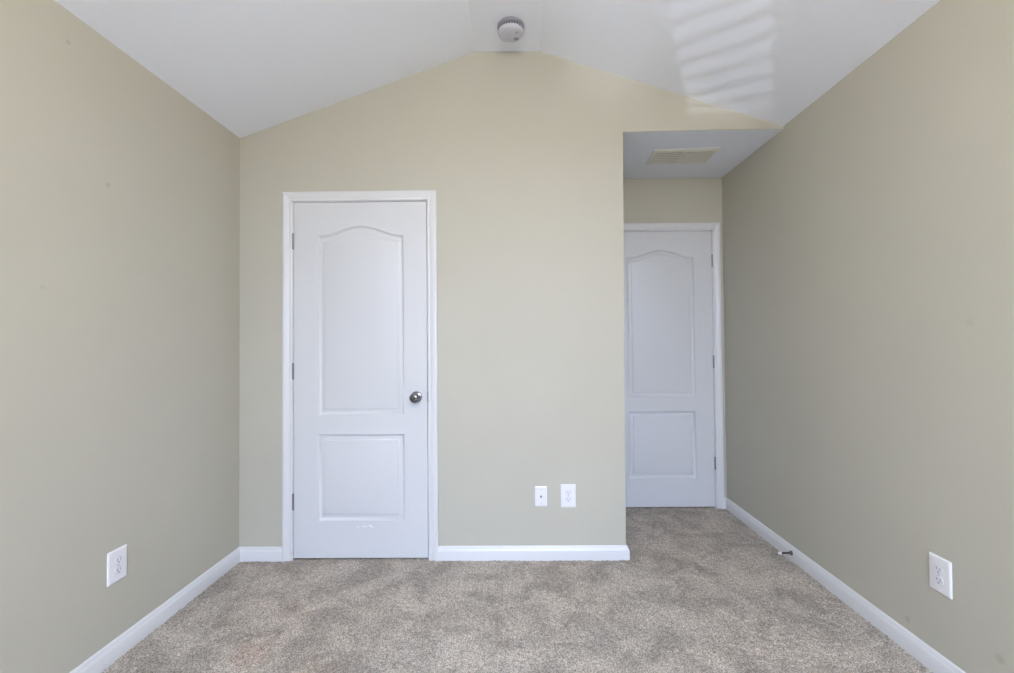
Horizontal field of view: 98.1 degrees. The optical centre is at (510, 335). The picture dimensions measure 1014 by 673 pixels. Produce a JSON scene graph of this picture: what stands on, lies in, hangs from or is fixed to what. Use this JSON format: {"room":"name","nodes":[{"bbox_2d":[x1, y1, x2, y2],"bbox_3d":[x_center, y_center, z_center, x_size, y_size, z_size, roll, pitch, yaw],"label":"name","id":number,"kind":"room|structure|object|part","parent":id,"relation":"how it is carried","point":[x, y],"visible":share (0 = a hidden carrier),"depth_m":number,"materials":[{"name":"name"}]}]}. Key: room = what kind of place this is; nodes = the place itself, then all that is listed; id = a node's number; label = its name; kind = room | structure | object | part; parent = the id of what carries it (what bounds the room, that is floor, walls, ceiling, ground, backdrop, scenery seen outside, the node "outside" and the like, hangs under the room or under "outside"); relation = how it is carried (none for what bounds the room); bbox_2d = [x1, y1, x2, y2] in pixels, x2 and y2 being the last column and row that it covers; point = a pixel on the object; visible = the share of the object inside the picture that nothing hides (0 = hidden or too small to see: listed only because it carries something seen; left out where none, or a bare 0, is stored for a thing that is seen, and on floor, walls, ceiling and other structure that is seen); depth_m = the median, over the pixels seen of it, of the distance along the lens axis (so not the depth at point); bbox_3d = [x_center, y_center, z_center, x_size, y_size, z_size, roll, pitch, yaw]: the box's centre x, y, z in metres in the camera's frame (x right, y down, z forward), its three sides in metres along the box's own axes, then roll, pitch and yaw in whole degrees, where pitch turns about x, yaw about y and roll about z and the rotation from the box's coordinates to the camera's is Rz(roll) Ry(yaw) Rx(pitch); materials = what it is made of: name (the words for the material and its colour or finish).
{"room":"empty bedroom","nodes":[
{"label":"empty bedroom","id":0,"kind":"room"},
{"bbox_2d":[0,0,239,672],"bbox_3d":[-1.616,0.064,1.436,0.115,2.430,6.076,0,-1,0],"label":"wall","id":1,"kind":"structure","parent":0,"point":[120,194],"depth_m":1.67,"materials":[{"name":"paint"}]},
{"bbox_2d":[107,544,126,586],"bbox_3d":[-1.544,0.902,1.730,0.009,0.128,0.085,0,-1,0],"label":"electrical outlet","id":2,"kind":"object","parent":1,"relation":"attached to","point":[117,558],"visible":1,"depth_m":1.72,"materials":[{"name":"white plastic"}]},
{"bbox_2d":[114,565,122,574],"bbox_3d":[-1.542,0.922,1.729,0.003,0.028,0.034,0,-1,0],"label":"receptacle","id":3,"kind":"object","parent":2,"relation":"attached to","point":[118,569],"depth_m":1.73,"materials":[{"name":"grey plastic"}]},
{"bbox_2d":[114,555,122,564],"bbox_3d":[-1.542,0.883,1.730,0.003,0.028,0.034,0,-1,0],"label":"receptacle","id":4,"kind":"object","parent":2,"relation":"attached to","point":[118,559],"depth_m":1.73,"materials":[{"name":"grey plastic"}]},
{"bbox_2d":[70,547,239,672],"bbox_3d":[-1.550,1.210,0.495,0.014,0.088,4.000,0,-1,0],"label":"baseboard","id":5,"kind":"structure","parent":1,"relation":"attached to","point":[101,660],"depth_m":1.89,"materials":[{"name":"white paint"}]},
{"bbox_2d":[55,0,939,137],"bbox_3d":[-0.023,-1.460,0.523,3.341,0.644,4.230,0,-1,0],"label":"ceiling","id":6,"kind":"structure","parent":0,"point":[253,66],"depth_m":2.10,"materials":[{"name":"white paint"}]},
{"bbox_2d":[497,16,523,42],"bbox_3d":[0.000,-1.607,2.324,0.143,0.054,0.143,0,-1,0],"label":"smoke detector","id":7,"kind":"object","parent":6,"relation":"attached to","point":[510,29],"visible":1,"depth_m":2.29,"materials":[{"name":"grey plastic"}]},
{"bbox_2d":[498,19,523,30],"bbox_3d":[0.000,-1.612,2.324,0.135,0.019,0.135,0,-1,0],"label":"grille","id":8,"kind":"object","parent":7,"relation":"attached to","point":[504,24],"depth_m":2.27,"materials":[{"name":"grey plastic"}]},
{"bbox_2d":[239,51,782,546],"bbox_3d":[0.005,-0.173,2.561,3.111,2.914,0.115,0,-1,0],"label":"wall","id":9,"kind":"structure","parent":0,"point":[521,152],"depth_m":2.51,"materials":[{"name":"paint"}]},
{"bbox_2d":[240,546,281,561],"bbox_3d":[-1.414,1.240,2.486,0.251,0.088,0.014,0,-1,0],"label":"baseboard","id":10,"kind":"structure","parent":9,"relation":"attached to","point":[261,554],"depth_m":2.48,"materials":[{"name":"white paint"}]},
{"bbox_2d":[282,190,437,561],"bbox_3d":[-0.857,0.229,2.530,0.880,2.103,0.179,0,-1,0],"label":"door","id":11,"kind":"structure","parent":9,"relation":"in","point":[360,383],"depth_m":2.51,"materials":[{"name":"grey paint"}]},
{"bbox_3d":[-1.271,0.231,2.500,0.052,2.101,0.016,0,-1,0],"label":"casing","id":12,"kind":"part","parent":11,"relation":"part of","materials":[{"name":"white paint"}]},
{"bbox_3d":[-0.865,-0.797,2.512,0.880,0.052,0.016,0,-1,0],"label":"head casing","id":13,"kind":"part","parent":11,"relation":"part of","materials":[{"name":"white paint"}]},
{"bbox_3d":[-0.856,-0.087,2.518,0.491,1.081,0.014,0,-1,0],"label":"panel","id":14,"kind":"part","parent":11,"relation":"part of","materials":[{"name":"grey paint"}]},
{"bbox_3d":[-0.849,0.806,2.503,0.491,0.490,0.014,0,-1,0],"label":"panel","id":15,"kind":"part","parent":11,"relation":"part of","materials":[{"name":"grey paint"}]},
{"bbox_3d":[-0.537,0.349,2.464,0.055,0.055,0.056,0,-1,0],"label":"knob","id":16,"kind":"part","parent":11,"relation":"part of","materials":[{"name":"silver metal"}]},
{"bbox_3d":[-0.443,0.224,2.493,0.052,2.101,0.016,0,-1,0],"label":"casing","id":17,"kind":"part","parent":11,"relation":"part of","materials":[{"name":"white paint"}]},
{"bbox_2d":[438,545,629,560],"bbox_3d":[0.128,1.228,2.473,1.074,0.088,0.014,0,-1,0],"label":"baseboard","id":18,"kind":"structure","parent":9,"relation":"attached to","point":[536,552],"depth_m":2.47,"materials":[{"name":"white paint"}]},
{"bbox_2d":[535,486,546,505],"bbox_3d":[0.170,0.906,2.476,0.068,0.112,0.017,0,-1,0],"label":"outlet","id":19,"kind":"object","parent":9,"relation":"attached to","point":[540,491],"visible":1,"depth_m":2.48,"materials":[{"name":"white plastic"}]},
{"bbox_2d":[561,484,575,506],"bbox_3d":[0.324,0.904,2.479,0.085,0.130,0.009,0,-1,0],"label":"electrical outlet","id":20,"kind":"object","parent":9,"relation":"attached to","point":[568,491],"visible":1,"depth_m":2.48,"materials":[{"name":"white plastic"}]},
{"bbox_2d":[565,497,571,501],"bbox_3d":[0.324,0.923,2.476,0.038,0.031,0.004,0,-1,0],"label":"receptacle","id":21,"kind":"object","parent":20,"relation":"attached to","point":[567,499],"depth_m":2.47,"materials":[{"name":"grey plastic"}]},
{"bbox_2d":[102,507,932,672],"bbox_3d":[0.007,1.246,1.404,3.134,0.013,6.079,0,-1,0],"label":"floor","id":22,"kind":"structure","parent":0,"point":[699,590],"depth_m":1.95,"materials":[{"name":"carpet"}]},
{"bbox_2d":[623,178,726,497],"bbox_3d":[0.013,0.072,3.303,3.111,2.448,0.115,0,-1,0],"label":"wall","id":23,"kind":"structure","parent":0,"point":[658,200],"depth_m":3.25,"materials":[{"name":"paint"}]},
{"bbox_2d":[624,222,723,508],"bbox_3d":[1.106,0.225,3.283,0.880,2.103,0.132,0,-1,0],"label":"door","id":24,"kind":"structure","parent":23,"relation":"in","point":[674,446],"depth_m":3.24,"materials":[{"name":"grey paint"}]},
{"bbox_3d":[1.107,-0.091,3.247,0.491,1.081,0.014,0,-1,0],"label":"panel","id":25,"kind":"part","parent":24,"relation":"part of","materials":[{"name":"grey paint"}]},
{"bbox_3d":[1.114,0.802,3.232,0.491,0.490,0.014,0,-1,0],"label":"panel","id":26,"kind":"part","parent":24,"relation":"part of","materials":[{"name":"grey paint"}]},
{"bbox_3d":[1.097,-0.801,3.241,0.880,0.052,0.016,0,-1,0],"label":"head casing","id":27,"kind":"part","parent":24,"relation":"part of","materials":[{"name":"white paint"}]},
{"bbox_3d":[1.520,0.220,3.222,0.052,2.101,0.016,0,-1,0],"label":"casing","id":28,"kind":"part","parent":24,"relation":"part of","materials":[{"name":"white paint"}]},
{"bbox_2d":[623,130,781,178],"bbox_3d":[0.000,-1.207,2.954,3.111,0.102,0.852,0,-1,0],"label":"ceiling","id":29,"kind":"structure","parent":0,"point":[735,146],"depth_m":2.75,"materials":[{"name":"white paint"}]},
{"bbox_2d":[645,147,719,164],"bbox_3d":[1.110,-1.163,2.865,0.406,0.010,0.224,-1,-1,3],"label":"ceiling vent","id":30,"kind":"object","parent":29,"relation":"in","point":[691,155],"visible":1,"depth_m":2.85,"materials":[{"name":"white metal"}]},
{"bbox_2d":[722,0,1013,672],"bbox_3d":[1.610,0.022,1.409,0.115,2.462,6.076,0,-1,0],"label":"wall","id":31,"kind":"structure","parent":0,"point":[868,243],"depth_m":1.78,"materials":[{"name":"paint"}]},
{"bbox_2d":[726,498,965,672],"bbox_3d":[1.550,1.191,0.841,0.014,0.088,4.746,0,-1,0],"label":"baseboard","id":32,"kind":"structure","parent":31,"relation":"attached to","point":[930,658],"depth_m":1.97,"materials":[{"name":"white paint"}]},
{"bbox_2d":[778,550,792,555],"bbox_3d":[1.520,1.206,2.440,0.074,0.026,0.026,0,-1,0],"label":"door stop","id":33,"kind":"object","parent":32,"relation":"attached to","point":[790,552],"visible":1,"depth_m":2.44,"materials":[{"name":"grey metal"}]},
{"bbox_2d":[929,552,952,599],"bbox_3d":[1.556,0.870,1.597,0.009,0.131,0.084,0,-1,0],"label":"electrical outlet","id":34,"kind":"object","parent":31,"relation":"attached to","point":[940,569],"visible":1,"depth_m":1.59,"materials":[{"name":"white plastic"}]},
{"bbox_2d":[934,575,943,585],"bbox_3d":[1.554,0.889,1.597,0.003,0.028,0.034,0,-1,0],"label":"receptacle","id":35,"kind":"object","parent":34,"relation":"attached to","point":[938,579],"depth_m":1.60,"materials":[{"name":"grey plastic"}]},
{"bbox_2d":[934,564,943,574],"bbox_3d":[1.553,0.850,1.597,0.004,0.031,0.038,0,-1,0],"label":"receptacle","id":36,"kind":"object","parent":34,"relation":"attached to","point":[938,568],"depth_m":1.60,"materials":[{"name":"grey plastic"}]}
]}

